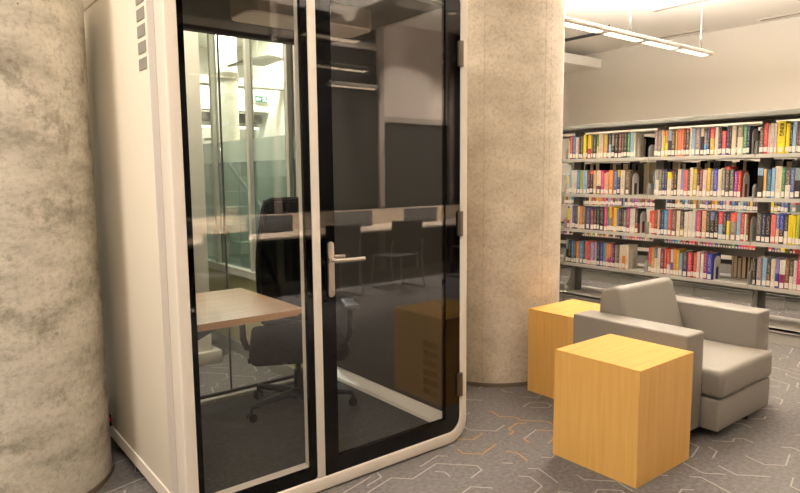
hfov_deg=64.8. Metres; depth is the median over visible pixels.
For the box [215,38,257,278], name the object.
window
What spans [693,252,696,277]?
book
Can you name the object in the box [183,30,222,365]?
wall
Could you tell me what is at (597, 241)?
book
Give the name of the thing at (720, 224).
book
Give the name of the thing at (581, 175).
book
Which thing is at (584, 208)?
book
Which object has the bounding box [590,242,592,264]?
book
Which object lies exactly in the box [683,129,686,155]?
book
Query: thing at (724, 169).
book
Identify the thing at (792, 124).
book
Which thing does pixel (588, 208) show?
book
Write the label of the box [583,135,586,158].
book
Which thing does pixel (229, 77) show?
concrete pillar
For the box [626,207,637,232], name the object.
book
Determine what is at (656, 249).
book
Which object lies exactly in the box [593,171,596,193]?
book
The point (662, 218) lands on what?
book
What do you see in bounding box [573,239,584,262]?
book
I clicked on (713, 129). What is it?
book
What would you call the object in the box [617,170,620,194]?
book
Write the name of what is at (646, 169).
books
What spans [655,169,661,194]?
book
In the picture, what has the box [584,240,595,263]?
book
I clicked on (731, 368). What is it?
seat cushion
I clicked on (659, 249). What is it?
book
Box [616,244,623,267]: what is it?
book
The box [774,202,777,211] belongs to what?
book
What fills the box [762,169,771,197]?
book
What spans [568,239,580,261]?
book
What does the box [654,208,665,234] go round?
book
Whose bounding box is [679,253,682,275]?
book
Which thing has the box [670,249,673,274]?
book
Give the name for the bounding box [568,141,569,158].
book
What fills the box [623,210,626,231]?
book
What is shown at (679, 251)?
book
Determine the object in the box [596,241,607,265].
book
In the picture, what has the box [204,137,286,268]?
staircase
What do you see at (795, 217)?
book
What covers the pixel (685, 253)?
book
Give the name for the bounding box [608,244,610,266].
book
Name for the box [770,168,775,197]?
book
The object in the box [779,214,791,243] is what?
book
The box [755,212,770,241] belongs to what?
book
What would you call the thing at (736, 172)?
book
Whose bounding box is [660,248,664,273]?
book
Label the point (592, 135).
book
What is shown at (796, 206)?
book
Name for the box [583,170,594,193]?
book
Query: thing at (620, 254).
book
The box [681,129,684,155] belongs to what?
book
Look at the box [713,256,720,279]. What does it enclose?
bookend
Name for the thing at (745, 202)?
book
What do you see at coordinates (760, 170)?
book
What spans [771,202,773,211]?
book
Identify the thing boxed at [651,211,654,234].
book
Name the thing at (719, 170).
book
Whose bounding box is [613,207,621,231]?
book
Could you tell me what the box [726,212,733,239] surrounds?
book
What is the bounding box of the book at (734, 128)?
[731,126,736,154]
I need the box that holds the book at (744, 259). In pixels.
[741,257,747,278]
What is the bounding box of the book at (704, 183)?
[702,170,706,196]
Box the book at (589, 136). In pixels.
[587,135,591,158]
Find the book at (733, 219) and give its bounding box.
[729,212,742,240]
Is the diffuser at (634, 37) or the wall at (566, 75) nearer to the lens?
the diffuser at (634, 37)
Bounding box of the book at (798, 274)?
[796,254,799,290]
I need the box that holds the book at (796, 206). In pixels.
[792,203,799,212]
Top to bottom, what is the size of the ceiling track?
0.120 m
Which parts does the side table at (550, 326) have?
panel, panel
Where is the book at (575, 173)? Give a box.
[574,170,576,193]
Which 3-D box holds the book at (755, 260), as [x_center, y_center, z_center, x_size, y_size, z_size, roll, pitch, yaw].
[3.316,0.232,5.842,0.157,0.242,0.020,-6,8,-38]
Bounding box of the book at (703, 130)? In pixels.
[700,128,707,155]
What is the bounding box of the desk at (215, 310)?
[196,288,301,339]
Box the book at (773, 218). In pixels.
[770,214,776,243]
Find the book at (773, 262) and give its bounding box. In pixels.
[770,257,780,287]
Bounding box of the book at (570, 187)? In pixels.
[569,171,571,192]
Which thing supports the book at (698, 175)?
on the bookshelf at (573, 287)
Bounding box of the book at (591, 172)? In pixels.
[590,171,593,193]
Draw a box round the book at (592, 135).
[591,135,596,158]
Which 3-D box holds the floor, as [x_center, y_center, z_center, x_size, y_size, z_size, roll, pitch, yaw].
[1.530,1.194,3.922,15.050,0.201,20.000,-6,8,-38]
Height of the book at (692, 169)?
0.280 m
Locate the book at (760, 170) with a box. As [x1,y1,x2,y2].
[757,168,770,197]
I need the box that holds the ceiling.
[198,0,799,54]
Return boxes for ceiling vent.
[650,0,707,11]
[656,29,704,38]
[757,12,799,20]
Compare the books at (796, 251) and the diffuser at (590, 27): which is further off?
the books at (796, 251)
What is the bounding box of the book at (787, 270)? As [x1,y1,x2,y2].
[784,258,795,289]
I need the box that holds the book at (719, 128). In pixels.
[718,128,720,154]
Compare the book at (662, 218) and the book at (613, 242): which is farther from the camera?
the book at (613, 242)
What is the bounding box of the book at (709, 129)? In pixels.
[706,128,710,154]
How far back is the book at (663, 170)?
6.42 m
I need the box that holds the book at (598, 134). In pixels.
[596,134,598,157]
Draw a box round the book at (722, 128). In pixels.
[720,127,726,154]
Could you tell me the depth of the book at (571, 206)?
7.33 m
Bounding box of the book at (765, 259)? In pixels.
[761,256,774,286]
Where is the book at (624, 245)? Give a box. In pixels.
[622,244,630,268]
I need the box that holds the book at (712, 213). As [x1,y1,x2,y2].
[709,211,722,238]
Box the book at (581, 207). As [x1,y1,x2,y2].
[579,206,584,228]
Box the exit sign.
[253,95,267,103]
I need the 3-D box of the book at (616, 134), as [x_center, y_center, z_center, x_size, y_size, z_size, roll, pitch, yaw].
[2.395,-1.095,6.848,0.162,0.263,0.041,-6,8,-38]
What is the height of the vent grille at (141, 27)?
0.047 m
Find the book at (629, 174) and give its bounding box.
[624,170,638,194]
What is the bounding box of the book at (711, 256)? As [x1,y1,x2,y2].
[707,252,720,279]
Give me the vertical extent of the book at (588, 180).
0.256 m
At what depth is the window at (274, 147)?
4.58 m
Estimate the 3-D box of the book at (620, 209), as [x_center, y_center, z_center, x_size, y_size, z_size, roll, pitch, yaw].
[2.445,-0.292,6.883,0.153,0.259,0.031,-6,8,-38]
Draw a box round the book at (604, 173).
[604,173,605,193]
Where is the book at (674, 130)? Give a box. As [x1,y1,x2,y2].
[671,129,676,155]
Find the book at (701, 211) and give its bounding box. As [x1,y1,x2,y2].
[700,211,701,237]
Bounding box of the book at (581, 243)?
[579,240,586,263]
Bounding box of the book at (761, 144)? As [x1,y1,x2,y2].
[759,128,763,153]
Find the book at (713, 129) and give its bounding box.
[710,127,715,154]
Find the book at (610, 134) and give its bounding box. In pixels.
[608,133,614,157]
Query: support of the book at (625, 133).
on the bookshelf at (573, 287)
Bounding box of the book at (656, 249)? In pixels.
[654,247,660,272]
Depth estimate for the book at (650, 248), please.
6.60 m
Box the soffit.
[201,111,261,123]
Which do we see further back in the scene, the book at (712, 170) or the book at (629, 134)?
the book at (629, 134)
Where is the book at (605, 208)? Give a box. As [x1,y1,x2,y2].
[604,207,608,230]
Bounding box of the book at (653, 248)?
[651,246,660,272]
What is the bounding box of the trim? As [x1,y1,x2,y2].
[564,52,601,72]
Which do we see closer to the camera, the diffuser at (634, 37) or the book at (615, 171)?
the diffuser at (634, 37)
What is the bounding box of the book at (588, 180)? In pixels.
[587,171,589,193]
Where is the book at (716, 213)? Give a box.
[714,212,718,238]
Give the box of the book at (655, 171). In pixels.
[654,171,655,194]
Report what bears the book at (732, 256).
on the bookshelf at (573, 287)
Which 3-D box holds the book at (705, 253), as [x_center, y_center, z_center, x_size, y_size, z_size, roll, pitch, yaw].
[3.040,0.181,6.196,0.167,0.265,0.033,-6,8,-38]
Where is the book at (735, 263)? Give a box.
[733,256,739,277]
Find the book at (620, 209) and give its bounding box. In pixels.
[618,208,621,231]
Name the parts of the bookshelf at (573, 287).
kick plate, shelf, shelf, shelf, shelf, shelf, shelf, canopy rail, shelf, shelf, shelf, shelf, shelf, shelf, shelf, shelf, shelf, shelf, kick plate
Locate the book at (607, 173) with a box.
[606,172,608,193]
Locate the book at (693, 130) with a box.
[691,129,695,155]
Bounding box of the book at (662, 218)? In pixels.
[661,210,663,234]
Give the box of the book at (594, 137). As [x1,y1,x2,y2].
[593,136,596,158]
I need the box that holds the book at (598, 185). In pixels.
[596,170,600,193]
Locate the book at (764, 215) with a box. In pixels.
[761,213,772,242]
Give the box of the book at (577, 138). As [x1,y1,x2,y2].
[575,137,578,158]
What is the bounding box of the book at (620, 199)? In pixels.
[619,198,622,205]
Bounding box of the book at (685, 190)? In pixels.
[683,170,688,195]
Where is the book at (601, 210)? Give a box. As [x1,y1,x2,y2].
[599,206,612,230]
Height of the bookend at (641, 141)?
0.232 m
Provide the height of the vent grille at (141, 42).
0.047 m
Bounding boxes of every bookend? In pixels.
[631,248,637,268]
[632,173,638,194]
[638,135,644,156]
[640,211,646,232]
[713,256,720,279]
[742,172,749,196]
[750,216,756,230]
[751,129,758,153]
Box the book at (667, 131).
[665,130,668,156]
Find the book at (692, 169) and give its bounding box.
[689,168,701,195]
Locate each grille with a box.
[135,0,143,5]
[136,6,144,21]
[137,23,145,38]
[138,39,145,54]
[139,56,146,70]
[423,340,436,349]
[423,349,436,359]
[423,358,436,368]
[423,368,436,378]
[423,377,436,388]
[423,387,436,397]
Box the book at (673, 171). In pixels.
[671,170,674,195]
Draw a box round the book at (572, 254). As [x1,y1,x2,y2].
[571,241,573,262]
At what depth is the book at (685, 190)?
6.23 m
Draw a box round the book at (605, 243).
[603,242,612,266]
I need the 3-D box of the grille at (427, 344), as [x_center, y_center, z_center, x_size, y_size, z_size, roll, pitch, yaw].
[0.180,0.587,3.760,0.006,0.038,0.124,-6,8,-38]
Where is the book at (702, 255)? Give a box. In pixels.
[700,254,703,278]
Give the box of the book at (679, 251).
[675,249,686,275]
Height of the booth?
2.582 m
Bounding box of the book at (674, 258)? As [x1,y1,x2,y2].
[673,248,684,274]
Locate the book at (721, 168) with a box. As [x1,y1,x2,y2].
[720,168,722,196]
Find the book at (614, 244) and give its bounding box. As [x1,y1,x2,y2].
[612,243,623,267]
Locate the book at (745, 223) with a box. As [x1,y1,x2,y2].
[743,214,746,240]
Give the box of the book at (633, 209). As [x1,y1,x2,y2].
[632,208,636,232]
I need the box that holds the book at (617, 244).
[614,244,619,267]
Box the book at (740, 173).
[737,171,748,196]
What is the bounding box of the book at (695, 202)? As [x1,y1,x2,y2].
[693,200,697,208]
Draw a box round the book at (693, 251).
[691,249,700,277]
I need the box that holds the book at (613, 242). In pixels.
[606,242,615,266]
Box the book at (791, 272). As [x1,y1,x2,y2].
[788,258,797,289]
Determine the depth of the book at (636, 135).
6.65 m
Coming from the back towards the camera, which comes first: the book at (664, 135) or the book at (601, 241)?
the book at (601, 241)
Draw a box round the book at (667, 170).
[664,169,675,195]
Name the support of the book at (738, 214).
on the bookshelf at (573, 287)
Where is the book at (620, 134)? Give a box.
[618,132,621,157]
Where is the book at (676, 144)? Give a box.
[675,130,677,155]
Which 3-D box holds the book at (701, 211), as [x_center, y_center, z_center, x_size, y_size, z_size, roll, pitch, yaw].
[2.998,-0.218,6.197,0.168,0.259,0.010,-6,8,-38]
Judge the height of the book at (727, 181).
0.285 m
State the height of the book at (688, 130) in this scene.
0.263 m
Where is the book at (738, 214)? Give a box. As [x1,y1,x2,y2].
[736,212,745,240]
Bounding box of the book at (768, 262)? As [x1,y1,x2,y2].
[766,261,770,286]
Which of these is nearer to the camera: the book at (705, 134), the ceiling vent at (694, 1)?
the book at (705, 134)
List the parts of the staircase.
handrail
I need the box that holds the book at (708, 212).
[705,210,717,238]
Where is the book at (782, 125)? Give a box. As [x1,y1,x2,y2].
[777,121,792,152]
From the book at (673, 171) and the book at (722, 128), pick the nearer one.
the book at (722, 128)
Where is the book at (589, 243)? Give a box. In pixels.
[587,241,595,264]
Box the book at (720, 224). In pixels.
[718,211,725,239]
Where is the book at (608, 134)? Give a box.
[607,134,608,157]
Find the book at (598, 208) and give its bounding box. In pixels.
[596,207,599,229]
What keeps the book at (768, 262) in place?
on the bookshelf at (573, 287)
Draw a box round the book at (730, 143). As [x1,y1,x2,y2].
[729,127,731,154]
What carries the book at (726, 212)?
on the bookshelf at (573, 287)
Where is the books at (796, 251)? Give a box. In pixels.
[564,219,799,253]
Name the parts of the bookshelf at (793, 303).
kick plate, shelf, kick plate, shelf, canopy rail, kick plate, shelf, kick plate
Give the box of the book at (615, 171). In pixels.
[613,170,617,194]
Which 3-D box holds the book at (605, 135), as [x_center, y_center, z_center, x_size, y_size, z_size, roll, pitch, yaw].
[2.320,-1.106,6.963,0.183,0.258,0.045,-6,8,-38]
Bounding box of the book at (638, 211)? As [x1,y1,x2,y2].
[635,208,645,232]
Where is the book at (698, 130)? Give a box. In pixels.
[695,128,707,155]
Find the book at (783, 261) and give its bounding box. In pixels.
[778,258,787,288]
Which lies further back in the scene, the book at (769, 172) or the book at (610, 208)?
the book at (610, 208)
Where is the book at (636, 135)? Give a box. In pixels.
[633,133,643,156]
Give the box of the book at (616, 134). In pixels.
[614,133,618,157]
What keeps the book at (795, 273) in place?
on the bookshelf at (573, 287)
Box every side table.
[527,299,599,398]
[553,334,693,488]
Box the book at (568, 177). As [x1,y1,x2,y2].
[566,176,569,192]
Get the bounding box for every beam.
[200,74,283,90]
[200,85,268,112]
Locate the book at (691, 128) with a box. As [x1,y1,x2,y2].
[689,127,698,155]
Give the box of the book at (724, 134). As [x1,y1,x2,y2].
[721,131,726,154]
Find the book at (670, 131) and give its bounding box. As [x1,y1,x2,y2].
[667,130,671,155]
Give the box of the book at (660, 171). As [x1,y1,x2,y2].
[658,170,661,195]
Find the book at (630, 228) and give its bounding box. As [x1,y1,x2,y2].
[629,208,632,232]
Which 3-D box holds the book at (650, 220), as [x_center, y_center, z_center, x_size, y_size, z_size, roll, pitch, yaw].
[2.667,-0.256,6.610,0.157,0.245,0.023,-6,8,-38]
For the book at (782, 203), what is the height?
0.221 m
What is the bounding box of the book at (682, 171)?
[680,170,683,195]
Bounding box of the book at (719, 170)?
[717,169,720,196]
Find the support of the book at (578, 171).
on the bookshelf at (573, 287)
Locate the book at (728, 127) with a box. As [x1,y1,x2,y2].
[726,126,731,154]
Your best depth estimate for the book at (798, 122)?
5.43 m
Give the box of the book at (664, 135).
[662,131,665,156]
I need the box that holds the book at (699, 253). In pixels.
[696,251,707,277]
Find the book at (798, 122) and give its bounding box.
[796,122,798,152]
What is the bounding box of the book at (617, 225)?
[616,209,618,231]
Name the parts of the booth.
rail, panel, foot rail, sill, sill, handle, door handle, cove skirting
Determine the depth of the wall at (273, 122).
10.82 m
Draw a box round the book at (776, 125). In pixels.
[774,124,777,152]
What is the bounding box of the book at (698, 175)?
[696,173,699,195]
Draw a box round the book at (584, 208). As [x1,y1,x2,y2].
[582,206,586,228]
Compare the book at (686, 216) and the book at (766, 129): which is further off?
the book at (686, 216)
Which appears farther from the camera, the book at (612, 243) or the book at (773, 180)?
the book at (612, 243)
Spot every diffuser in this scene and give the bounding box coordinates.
[564,23,602,32]
[604,33,642,41]
[643,41,676,49]
[677,49,707,55]
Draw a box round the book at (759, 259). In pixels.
[756,256,768,285]
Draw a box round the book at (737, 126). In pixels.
[735,126,737,154]
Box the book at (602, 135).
[600,134,603,157]
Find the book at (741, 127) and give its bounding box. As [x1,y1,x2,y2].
[737,125,745,154]
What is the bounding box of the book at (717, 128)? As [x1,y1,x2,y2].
[714,127,720,154]
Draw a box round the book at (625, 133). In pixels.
[623,132,630,157]
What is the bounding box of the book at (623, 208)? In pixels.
[621,207,627,231]
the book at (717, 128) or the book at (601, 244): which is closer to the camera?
the book at (717, 128)
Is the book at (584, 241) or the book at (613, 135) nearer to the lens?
the book at (613, 135)
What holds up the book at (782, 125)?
on the bookshelf at (573, 287)
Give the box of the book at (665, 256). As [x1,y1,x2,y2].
[664,247,675,273]
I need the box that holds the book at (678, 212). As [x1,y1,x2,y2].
[676,210,680,235]
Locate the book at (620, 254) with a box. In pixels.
[619,245,621,268]
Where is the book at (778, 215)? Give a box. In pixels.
[775,213,786,243]
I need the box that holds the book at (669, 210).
[667,209,671,235]
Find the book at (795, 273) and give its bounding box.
[792,260,797,290]
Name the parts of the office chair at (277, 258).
armrest, leg, leg, frame, backrest, seat, leg, leg, armrest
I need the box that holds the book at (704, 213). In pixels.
[701,210,712,237]
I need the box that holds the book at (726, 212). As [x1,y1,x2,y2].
[722,211,734,239]
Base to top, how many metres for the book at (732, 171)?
0.260 m
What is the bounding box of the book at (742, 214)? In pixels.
[740,212,751,240]
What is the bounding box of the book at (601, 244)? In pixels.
[600,242,604,265]
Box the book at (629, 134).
[627,133,630,157]
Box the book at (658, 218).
[657,209,666,234]
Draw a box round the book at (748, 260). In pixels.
[746,257,749,278]
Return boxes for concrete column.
[0,0,113,492]
[466,0,564,386]
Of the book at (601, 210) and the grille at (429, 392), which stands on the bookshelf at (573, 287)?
the book at (601, 210)
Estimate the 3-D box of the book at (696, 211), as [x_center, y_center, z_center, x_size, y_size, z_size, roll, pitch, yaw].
[2.966,-0.221,6.239,0.164,0.257,0.012,-6,8,-38]
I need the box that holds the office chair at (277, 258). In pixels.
[239,197,358,422]
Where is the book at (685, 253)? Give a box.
[682,250,692,276]
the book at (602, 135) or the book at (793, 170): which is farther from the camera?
the book at (602, 135)
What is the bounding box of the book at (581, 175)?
[580,170,582,193]
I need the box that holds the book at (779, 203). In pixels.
[777,202,780,211]
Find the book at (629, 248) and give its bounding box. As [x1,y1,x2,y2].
[625,244,637,268]
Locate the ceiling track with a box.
[565,25,609,41]
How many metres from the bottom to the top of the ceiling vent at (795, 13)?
0.016 m
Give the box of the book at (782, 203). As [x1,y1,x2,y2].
[780,202,784,211]
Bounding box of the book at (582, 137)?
[580,136,583,158]
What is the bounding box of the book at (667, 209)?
[659,209,667,234]
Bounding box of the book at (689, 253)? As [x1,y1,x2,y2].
[687,252,691,276]
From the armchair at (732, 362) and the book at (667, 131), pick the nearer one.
the armchair at (732, 362)
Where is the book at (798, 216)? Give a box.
[795,215,799,244]
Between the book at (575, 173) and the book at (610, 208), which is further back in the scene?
the book at (575, 173)
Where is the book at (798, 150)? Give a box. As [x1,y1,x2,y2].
[797,122,799,152]
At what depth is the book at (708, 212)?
6.09 m
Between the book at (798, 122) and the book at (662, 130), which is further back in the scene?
the book at (662, 130)
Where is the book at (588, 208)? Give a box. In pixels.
[585,206,599,229]
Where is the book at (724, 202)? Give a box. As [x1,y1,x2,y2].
[722,201,725,209]
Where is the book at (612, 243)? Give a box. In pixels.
[610,243,613,267]
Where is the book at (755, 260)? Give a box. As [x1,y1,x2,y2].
[752,259,756,284]
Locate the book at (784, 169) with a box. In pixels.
[781,168,790,197]
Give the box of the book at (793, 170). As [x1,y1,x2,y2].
[790,168,795,198]
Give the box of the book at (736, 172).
[734,171,737,196]
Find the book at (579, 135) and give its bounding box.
[579,135,583,158]
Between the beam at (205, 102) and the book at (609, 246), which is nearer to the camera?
the book at (609, 246)
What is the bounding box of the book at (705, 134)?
[703,131,707,154]
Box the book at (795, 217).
[792,216,796,244]
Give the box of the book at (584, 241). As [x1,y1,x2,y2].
[583,241,584,263]
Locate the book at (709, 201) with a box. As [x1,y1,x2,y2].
[708,200,711,208]
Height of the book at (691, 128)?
0.278 m
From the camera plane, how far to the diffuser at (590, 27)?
5.91 m
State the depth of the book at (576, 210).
7.28 m
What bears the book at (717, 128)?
on the bookshelf at (573, 287)
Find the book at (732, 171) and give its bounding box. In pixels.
[729,169,742,196]
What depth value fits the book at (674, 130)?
6.30 m
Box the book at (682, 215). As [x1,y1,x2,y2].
[680,209,692,236]
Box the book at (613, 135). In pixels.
[611,134,614,157]
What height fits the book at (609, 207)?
0.260 m
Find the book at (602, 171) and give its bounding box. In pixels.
[601,170,608,193]
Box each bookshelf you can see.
[559,108,799,347]
[560,119,799,310]
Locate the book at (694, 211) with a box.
[691,210,696,237]
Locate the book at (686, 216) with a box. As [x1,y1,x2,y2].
[684,211,688,236]
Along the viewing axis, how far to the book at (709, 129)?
6.03 m
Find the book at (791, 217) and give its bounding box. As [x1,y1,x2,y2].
[787,214,799,244]
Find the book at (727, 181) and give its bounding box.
[725,167,737,196]
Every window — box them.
[203,34,223,268]
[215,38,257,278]
[249,44,295,280]
[292,45,298,196]
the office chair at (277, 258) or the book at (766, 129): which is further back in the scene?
the book at (766, 129)
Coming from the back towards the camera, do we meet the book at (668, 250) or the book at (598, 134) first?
the book at (598, 134)
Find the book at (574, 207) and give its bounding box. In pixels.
[572,205,580,228]
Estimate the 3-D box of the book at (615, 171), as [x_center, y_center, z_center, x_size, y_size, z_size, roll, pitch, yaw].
[2.405,-0.705,6.896,0.176,0.266,0.045,-6,8,-38]
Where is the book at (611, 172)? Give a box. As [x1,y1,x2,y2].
[609,170,613,193]
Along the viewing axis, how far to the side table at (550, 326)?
4.38 m
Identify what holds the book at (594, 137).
on the bookshelf at (573, 287)
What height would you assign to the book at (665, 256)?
0.268 m
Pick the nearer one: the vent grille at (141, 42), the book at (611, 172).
the vent grille at (141, 42)
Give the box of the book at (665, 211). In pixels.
[663,210,667,234]
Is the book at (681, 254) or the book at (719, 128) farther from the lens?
the book at (681, 254)
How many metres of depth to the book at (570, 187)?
7.30 m
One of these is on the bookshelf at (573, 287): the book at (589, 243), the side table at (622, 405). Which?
the book at (589, 243)
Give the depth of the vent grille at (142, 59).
2.64 m
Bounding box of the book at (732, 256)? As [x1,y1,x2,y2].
[731,256,733,276]
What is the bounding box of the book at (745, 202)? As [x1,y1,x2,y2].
[743,201,746,210]
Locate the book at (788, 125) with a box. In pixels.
[785,123,790,152]
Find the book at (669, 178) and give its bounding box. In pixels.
[667,172,671,195]
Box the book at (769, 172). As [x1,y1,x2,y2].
[766,170,771,197]
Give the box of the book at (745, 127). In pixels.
[743,126,747,153]
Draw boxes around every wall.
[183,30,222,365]
[199,46,215,256]
[208,267,302,376]
[236,26,564,282]
[560,73,569,243]
[567,16,799,259]
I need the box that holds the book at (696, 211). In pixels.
[694,211,696,237]
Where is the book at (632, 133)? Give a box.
[630,132,642,156]
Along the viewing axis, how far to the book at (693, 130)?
6.14 m
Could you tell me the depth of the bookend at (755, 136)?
5.76 m
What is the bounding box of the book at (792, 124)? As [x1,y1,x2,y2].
[789,123,793,152]
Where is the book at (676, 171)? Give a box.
[673,170,677,195]
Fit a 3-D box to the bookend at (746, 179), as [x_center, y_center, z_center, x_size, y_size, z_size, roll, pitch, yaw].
[3.225,-0.576,5.869,0.125,0.232,0.002,-6,8,-38]
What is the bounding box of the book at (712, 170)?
[710,169,713,196]
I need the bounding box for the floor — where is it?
[96,247,799,492]
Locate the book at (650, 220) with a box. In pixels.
[649,210,654,233]
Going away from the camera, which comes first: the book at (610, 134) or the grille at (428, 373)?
the grille at (428, 373)
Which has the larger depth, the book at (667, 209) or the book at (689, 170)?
the book at (667, 209)
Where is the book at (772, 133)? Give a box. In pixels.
[769,123,777,153]
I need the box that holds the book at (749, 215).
[746,212,757,241]
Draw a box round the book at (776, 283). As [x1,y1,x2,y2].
[774,257,786,287]
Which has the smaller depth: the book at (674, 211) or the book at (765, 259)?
the book at (765, 259)
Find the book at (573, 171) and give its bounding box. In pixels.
[571,170,574,193]
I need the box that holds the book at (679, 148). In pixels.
[677,129,681,155]
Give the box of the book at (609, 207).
[607,207,609,230]
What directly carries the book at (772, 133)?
on the bookshelf at (573, 287)
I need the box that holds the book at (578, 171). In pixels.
[577,170,580,193]
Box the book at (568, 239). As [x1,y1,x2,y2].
[566,239,571,261]
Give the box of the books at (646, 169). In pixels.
[585,131,799,195]
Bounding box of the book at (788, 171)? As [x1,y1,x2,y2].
[784,169,790,198]
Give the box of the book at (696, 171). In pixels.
[692,169,699,195]
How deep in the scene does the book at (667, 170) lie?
6.39 m
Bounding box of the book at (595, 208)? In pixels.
[593,207,596,229]
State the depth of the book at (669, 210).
6.40 m
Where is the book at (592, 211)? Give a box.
[590,210,593,229]
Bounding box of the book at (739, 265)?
[737,257,741,277]
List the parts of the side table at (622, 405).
panel, panel, panel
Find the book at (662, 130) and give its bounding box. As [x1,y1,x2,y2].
[661,130,665,156]
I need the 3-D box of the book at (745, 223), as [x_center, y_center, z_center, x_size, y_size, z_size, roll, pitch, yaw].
[3.250,-0.178,5.874,0.152,0.251,0.017,-6,8,-38]
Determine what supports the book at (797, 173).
on the bookshelf at (573, 287)
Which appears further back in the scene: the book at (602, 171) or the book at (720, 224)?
the book at (602, 171)
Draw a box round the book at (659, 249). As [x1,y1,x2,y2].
[657,247,667,272]
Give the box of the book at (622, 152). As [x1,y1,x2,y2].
[621,132,623,157]
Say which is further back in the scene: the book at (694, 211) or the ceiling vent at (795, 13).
the ceiling vent at (795, 13)
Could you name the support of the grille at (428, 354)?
attached to the booth
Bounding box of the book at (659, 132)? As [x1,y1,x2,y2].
[657,131,661,156]
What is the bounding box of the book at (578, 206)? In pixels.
[577,206,579,228]
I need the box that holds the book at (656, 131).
[654,130,660,156]
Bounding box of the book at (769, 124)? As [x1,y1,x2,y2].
[767,124,770,153]
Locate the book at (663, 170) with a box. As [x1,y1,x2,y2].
[661,169,665,195]
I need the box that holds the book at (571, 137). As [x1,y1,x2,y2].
[570,136,572,158]
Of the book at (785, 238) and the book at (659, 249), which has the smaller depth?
the book at (785, 238)
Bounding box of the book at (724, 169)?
[721,168,725,196]
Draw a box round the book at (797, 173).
[794,168,799,198]
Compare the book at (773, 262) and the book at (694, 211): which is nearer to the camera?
the book at (773, 262)
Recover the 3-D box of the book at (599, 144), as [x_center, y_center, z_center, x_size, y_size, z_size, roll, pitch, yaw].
[2.263,-1.114,7.010,0.152,0.265,0.030,-6,8,-38]
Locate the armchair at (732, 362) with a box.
[573,277,771,431]
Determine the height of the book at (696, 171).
0.264 m
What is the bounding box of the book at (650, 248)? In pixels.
[648,246,659,271]
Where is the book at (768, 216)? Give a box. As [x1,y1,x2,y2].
[765,213,773,242]
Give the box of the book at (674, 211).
[671,209,683,235]
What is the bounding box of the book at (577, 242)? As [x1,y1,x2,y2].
[576,240,585,262]
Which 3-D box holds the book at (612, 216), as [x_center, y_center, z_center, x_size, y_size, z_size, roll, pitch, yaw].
[2.391,-0.302,6.958,0.164,0.262,0.027,-6,8,-38]
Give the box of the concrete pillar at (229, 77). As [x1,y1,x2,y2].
[215,35,240,265]
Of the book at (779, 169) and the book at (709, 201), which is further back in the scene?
the book at (709, 201)
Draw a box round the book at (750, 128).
[746,126,757,153]
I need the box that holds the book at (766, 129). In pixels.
[763,123,770,153]
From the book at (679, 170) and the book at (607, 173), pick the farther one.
the book at (607, 173)
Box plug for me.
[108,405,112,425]
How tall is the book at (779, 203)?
0.264 m
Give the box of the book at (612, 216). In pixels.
[611,207,614,230]
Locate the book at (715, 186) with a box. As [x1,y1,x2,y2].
[713,169,717,196]
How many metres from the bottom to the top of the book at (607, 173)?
0.246 m
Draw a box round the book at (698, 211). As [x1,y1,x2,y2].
[696,210,704,237]
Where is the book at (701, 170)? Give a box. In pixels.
[699,169,706,195]
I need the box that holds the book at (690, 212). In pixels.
[688,211,692,236]
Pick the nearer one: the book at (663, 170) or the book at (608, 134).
the book at (663, 170)
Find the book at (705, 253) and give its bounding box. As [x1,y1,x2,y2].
[703,251,714,278]
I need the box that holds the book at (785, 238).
[783,215,788,243]
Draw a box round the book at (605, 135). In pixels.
[603,134,607,157]
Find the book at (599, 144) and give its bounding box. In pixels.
[598,134,600,157]
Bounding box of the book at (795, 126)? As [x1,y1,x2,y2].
[792,122,797,152]
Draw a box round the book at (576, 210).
[575,205,584,228]
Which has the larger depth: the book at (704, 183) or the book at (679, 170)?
the book at (679, 170)
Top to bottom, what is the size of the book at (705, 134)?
0.233 m
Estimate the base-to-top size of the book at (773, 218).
0.258 m
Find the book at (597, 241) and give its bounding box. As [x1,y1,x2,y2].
[593,241,600,264]
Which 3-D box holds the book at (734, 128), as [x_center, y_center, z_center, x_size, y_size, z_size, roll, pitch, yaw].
[3.160,-0.992,5.897,0.164,0.264,0.039,-6,8,-38]
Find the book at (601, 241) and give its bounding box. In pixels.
[594,241,601,265]
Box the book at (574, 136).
[573,135,578,158]
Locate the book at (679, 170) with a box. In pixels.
[677,169,689,195]
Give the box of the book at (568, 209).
[567,208,569,227]
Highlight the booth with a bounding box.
[83,0,467,492]
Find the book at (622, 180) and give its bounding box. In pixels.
[620,170,624,194]
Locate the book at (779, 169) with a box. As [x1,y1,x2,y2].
[775,166,788,197]
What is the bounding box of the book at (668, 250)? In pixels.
[666,248,676,274]
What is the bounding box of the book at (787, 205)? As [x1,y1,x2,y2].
[784,203,789,211]
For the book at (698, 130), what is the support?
on the bookshelf at (573, 287)
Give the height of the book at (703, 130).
0.258 m
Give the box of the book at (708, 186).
[706,168,718,196]
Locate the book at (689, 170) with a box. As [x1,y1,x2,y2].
[687,170,689,195]
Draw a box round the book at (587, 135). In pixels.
[586,135,587,158]
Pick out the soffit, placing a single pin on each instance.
(205, 115)
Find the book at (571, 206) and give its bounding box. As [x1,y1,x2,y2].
[569,205,579,227]
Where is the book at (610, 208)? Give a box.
[609,206,620,230]
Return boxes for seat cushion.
[701,339,771,398]
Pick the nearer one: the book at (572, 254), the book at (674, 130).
the book at (674, 130)
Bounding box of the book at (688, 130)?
[686,129,689,155]
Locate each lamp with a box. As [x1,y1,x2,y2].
[202,121,257,128]
[227,40,282,66]
[564,0,713,56]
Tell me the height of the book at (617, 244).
0.256 m
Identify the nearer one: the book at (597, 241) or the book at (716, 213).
the book at (716, 213)

